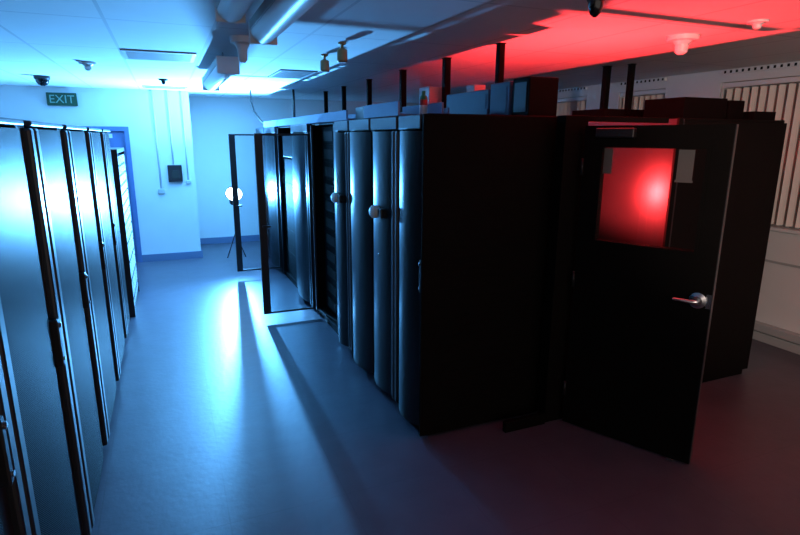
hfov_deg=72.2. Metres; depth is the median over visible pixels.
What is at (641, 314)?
door
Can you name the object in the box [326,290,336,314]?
server
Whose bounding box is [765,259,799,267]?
trim
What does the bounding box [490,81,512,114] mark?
metal box
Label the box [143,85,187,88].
ceiling vent
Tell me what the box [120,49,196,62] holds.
ceiling light
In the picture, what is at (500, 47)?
post
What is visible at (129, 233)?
unit
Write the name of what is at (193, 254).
baseboard
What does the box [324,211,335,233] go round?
server
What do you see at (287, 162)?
storage unit
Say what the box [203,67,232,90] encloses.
diffuser
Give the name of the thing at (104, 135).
tall cabinet
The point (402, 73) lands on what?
post
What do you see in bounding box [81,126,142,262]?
door
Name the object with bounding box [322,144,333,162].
server
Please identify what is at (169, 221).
wall
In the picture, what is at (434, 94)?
box
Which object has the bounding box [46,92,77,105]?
exit sign
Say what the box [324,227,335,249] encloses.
server
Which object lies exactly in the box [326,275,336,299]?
server
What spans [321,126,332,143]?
server
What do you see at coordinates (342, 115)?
cable tray
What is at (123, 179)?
unit
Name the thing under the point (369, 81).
post
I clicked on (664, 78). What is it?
air vent
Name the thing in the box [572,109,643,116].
carton
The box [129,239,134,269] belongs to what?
unit
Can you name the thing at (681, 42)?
smoke detector
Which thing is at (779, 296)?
wall
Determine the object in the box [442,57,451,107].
post
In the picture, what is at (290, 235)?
storage unit
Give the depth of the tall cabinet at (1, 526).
1.44 m
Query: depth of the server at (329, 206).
5.48 m
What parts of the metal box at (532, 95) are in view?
plate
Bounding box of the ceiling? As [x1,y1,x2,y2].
[0,0,799,102]
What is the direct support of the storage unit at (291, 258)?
in the tall cabinet at (281, 129)
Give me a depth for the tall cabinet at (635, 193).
4.04 m
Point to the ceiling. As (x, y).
(560, 39)
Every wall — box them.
[0,85,200,254]
[189,96,418,237]
[558,61,799,333]
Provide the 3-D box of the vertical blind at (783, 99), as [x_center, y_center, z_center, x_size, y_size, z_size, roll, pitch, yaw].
[3.511,-0.998,4.785,0.089,1.295,1.680,-5,14,-22]
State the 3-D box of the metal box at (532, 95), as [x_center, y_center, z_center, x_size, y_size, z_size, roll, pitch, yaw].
[0.868,-1.095,3.540,0.224,0.240,0.190,-5,14,-22]
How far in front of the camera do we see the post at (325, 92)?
8.07 m
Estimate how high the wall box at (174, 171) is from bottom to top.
0.250 m
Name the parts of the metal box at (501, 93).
plate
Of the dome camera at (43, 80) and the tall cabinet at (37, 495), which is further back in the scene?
the dome camera at (43, 80)
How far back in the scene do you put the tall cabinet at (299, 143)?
6.00 m
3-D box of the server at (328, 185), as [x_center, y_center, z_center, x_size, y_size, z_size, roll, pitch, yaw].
[-0.342,-0.770,5.376,0.638,0.167,0.840,-5,14,-22]
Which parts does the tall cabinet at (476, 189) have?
door, swing handle, panel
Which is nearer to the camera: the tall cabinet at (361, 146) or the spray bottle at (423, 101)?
the spray bottle at (423, 101)
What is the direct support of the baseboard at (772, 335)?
attached to the wall at (779, 296)
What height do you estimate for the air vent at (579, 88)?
0.035 m
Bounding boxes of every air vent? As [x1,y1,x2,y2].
[558,87,587,92]
[618,77,666,85]
[720,62,799,74]
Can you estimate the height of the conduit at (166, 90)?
1.065 m
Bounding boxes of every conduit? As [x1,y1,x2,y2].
[151,90,164,193]
[166,90,173,164]
[180,91,190,182]
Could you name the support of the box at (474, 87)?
on the metal box at (480, 99)
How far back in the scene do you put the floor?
3.36 m
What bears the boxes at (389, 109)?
on the tall cabinet at (384, 211)
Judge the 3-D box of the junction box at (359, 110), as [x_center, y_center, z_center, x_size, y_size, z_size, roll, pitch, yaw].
[-0.217,-1.169,4.153,0.160,0.090,0.280,-5,14,-22]
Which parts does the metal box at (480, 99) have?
plate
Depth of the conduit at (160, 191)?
8.10 m
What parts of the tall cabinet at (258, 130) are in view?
door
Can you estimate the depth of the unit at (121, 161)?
5.95 m
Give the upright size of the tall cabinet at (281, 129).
2.000 m
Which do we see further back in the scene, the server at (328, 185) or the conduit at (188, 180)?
the conduit at (188, 180)
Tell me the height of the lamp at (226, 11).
0.136 m
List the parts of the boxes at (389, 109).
rail, rail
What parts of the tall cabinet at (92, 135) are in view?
swing handle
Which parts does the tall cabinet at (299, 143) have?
door, frame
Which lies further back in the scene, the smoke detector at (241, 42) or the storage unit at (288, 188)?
the storage unit at (288, 188)
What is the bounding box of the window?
[728,82,799,234]
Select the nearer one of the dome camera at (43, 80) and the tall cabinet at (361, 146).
the tall cabinet at (361, 146)
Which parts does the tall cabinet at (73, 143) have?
swing handle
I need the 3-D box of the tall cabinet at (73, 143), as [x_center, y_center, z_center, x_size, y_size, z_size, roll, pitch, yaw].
[-2.388,0.151,3.236,1.087,1.930,0.966,-5,14,-22]
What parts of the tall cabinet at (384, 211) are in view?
door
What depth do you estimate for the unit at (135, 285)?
6.26 m
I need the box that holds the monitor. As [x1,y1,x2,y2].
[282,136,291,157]
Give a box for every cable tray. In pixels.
[263,110,355,126]
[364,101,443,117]
[397,108,488,115]
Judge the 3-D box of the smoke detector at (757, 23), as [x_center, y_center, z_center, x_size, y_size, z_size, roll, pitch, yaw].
[2.034,-1.380,3.121,0.110,0.044,0.110,-5,14,-22]
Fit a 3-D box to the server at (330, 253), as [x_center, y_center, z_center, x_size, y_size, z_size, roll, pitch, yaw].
[-0.345,-0.108,5.534,0.638,0.167,0.840,-5,14,-22]
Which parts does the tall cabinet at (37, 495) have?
frame, swing handle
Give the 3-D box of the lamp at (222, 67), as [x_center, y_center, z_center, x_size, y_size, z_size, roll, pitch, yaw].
[-1.613,-1.729,4.855,0.166,0.195,1.700,-5,14,-22]
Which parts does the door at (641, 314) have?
lever handle, lock plate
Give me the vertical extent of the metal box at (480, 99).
0.200 m
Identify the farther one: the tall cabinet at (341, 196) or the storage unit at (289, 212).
the storage unit at (289, 212)
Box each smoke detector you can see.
[78,61,96,70]
[229,35,252,62]
[666,33,699,54]
[747,19,768,29]
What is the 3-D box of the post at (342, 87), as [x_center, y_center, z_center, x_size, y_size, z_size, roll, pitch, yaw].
[-0.744,-2.141,7.305,0.090,0.520,0.090,-5,14,-22]
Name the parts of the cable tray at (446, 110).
rail, rail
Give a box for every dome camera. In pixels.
[33,75,49,85]
[587,0,604,16]
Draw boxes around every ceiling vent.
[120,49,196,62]
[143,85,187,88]
[267,69,317,78]
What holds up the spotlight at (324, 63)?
attached to the ceiling
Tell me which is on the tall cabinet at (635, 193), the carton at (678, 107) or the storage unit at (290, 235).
the carton at (678, 107)
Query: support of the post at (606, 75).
on the cabinet
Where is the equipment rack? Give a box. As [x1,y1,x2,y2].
[110,147,139,316]
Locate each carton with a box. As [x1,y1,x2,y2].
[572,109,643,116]
[643,97,727,118]
[725,100,744,118]
[743,111,775,119]
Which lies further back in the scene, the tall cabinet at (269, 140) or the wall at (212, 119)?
the wall at (212, 119)
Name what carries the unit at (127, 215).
on the unit at (129, 233)
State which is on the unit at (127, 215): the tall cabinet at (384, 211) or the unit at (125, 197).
the unit at (125, 197)
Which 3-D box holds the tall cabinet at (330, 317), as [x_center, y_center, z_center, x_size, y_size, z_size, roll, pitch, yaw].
[-0.536,-0.393,5.402,1.540,2.000,0.946,-5,14,-22]
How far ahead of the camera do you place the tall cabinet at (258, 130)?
8.24 m
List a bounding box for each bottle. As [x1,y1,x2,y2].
[419,91,427,113]
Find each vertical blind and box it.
[556,96,586,115]
[619,89,665,109]
[721,76,799,227]
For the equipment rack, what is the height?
1.740 m
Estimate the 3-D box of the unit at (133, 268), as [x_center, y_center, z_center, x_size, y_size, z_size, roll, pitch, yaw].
[-3.387,0.081,6.075,0.797,0.185,1.020,-5,14,-22]
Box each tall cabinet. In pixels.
[0,117,80,534]
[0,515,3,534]
[17,120,102,534]
[58,124,115,447]
[83,127,124,380]
[99,129,129,338]
[228,125,297,288]
[254,121,338,334]
[256,127,270,257]
[264,126,285,273]
[290,123,318,311]
[331,120,352,351]
[349,118,373,374]
[369,116,400,403]
[399,113,556,435]
[588,118,786,382]
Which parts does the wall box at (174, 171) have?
panel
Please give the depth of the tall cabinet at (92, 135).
4.16 m
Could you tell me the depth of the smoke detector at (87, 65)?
4.95 m
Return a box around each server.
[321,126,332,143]
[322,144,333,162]
[322,161,333,180]
[323,178,334,196]
[323,195,334,215]
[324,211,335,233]
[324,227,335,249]
[325,244,335,266]
[325,259,336,283]
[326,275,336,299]
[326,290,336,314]
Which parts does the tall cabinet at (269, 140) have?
door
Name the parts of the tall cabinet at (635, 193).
door, frame, panel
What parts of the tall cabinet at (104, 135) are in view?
swing handle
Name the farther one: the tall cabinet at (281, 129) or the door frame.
the tall cabinet at (281, 129)
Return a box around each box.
[167,165,182,181]
[356,107,379,119]
[419,87,441,103]
[446,89,490,114]
[467,84,485,91]
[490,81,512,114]
[511,76,558,115]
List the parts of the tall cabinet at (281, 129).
rail, rail, frame, frame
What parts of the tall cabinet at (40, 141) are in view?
swing handle, door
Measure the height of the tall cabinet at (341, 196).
2.000 m
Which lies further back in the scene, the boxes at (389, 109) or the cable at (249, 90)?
the cable at (249, 90)
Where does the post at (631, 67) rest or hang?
on the cabinet
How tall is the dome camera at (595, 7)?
0.108 m
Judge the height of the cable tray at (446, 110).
0.060 m
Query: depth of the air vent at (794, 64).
4.99 m
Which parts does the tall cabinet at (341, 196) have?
door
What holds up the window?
in the wall at (779, 296)
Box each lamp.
[202,52,239,90]
[214,0,253,23]
[248,0,318,44]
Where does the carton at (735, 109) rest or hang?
on the tall cabinet at (635, 193)
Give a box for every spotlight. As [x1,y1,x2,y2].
[320,54,329,71]
[337,42,347,62]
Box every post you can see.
[323,91,327,112]
[341,86,345,109]
[366,79,371,104]
[399,69,406,111]
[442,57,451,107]
[495,42,505,82]
[599,66,611,108]
[624,63,635,108]
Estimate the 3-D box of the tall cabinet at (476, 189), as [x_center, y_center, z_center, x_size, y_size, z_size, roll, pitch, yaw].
[0.506,0.036,3.616,1.037,2.000,0.400,-5,14,-22]
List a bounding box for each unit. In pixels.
[117,154,125,174]
[120,172,126,193]
[122,189,128,213]
[124,206,130,232]
[126,222,132,251]
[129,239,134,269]
[131,255,136,286]
[133,271,137,304]
[282,158,292,183]
[283,181,293,208]
[284,204,294,232]
[285,226,295,255]
[286,248,296,278]
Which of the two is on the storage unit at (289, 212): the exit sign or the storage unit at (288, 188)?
the storage unit at (288, 188)
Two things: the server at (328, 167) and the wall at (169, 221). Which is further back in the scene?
the wall at (169, 221)
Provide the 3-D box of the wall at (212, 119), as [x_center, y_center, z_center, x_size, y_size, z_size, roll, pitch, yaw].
[-1.459,-1.842,10.358,4.950,2.520,0.100,-5,14,-22]
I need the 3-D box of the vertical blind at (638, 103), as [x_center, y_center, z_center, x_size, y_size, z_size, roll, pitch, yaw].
[2.796,-1.395,6.445,0.089,1.295,0.660,-5,14,-22]
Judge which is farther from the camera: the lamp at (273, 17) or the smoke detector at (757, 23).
the smoke detector at (757, 23)
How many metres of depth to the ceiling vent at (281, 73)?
5.78 m
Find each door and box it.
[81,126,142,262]
[562,124,738,463]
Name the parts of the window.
sill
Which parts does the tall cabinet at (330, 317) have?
rail, rail, frame, panel, frame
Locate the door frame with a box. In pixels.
[537,115,683,421]
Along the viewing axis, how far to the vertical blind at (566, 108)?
7.44 m
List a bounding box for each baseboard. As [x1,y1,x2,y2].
[142,235,259,261]
[752,320,799,354]
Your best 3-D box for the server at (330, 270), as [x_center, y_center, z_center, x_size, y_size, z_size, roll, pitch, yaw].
[-0.346,0.057,5.573,0.638,0.167,0.840,-5,14,-22]
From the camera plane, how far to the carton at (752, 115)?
3.97 m
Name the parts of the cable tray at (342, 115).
rail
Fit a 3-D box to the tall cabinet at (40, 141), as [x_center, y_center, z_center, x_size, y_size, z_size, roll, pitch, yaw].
[-2.035,0.347,2.415,1.087,1.930,0.856,-5,14,-22]
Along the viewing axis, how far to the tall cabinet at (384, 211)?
3.75 m
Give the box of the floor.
[91,241,799,534]
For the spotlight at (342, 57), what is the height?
0.136 m

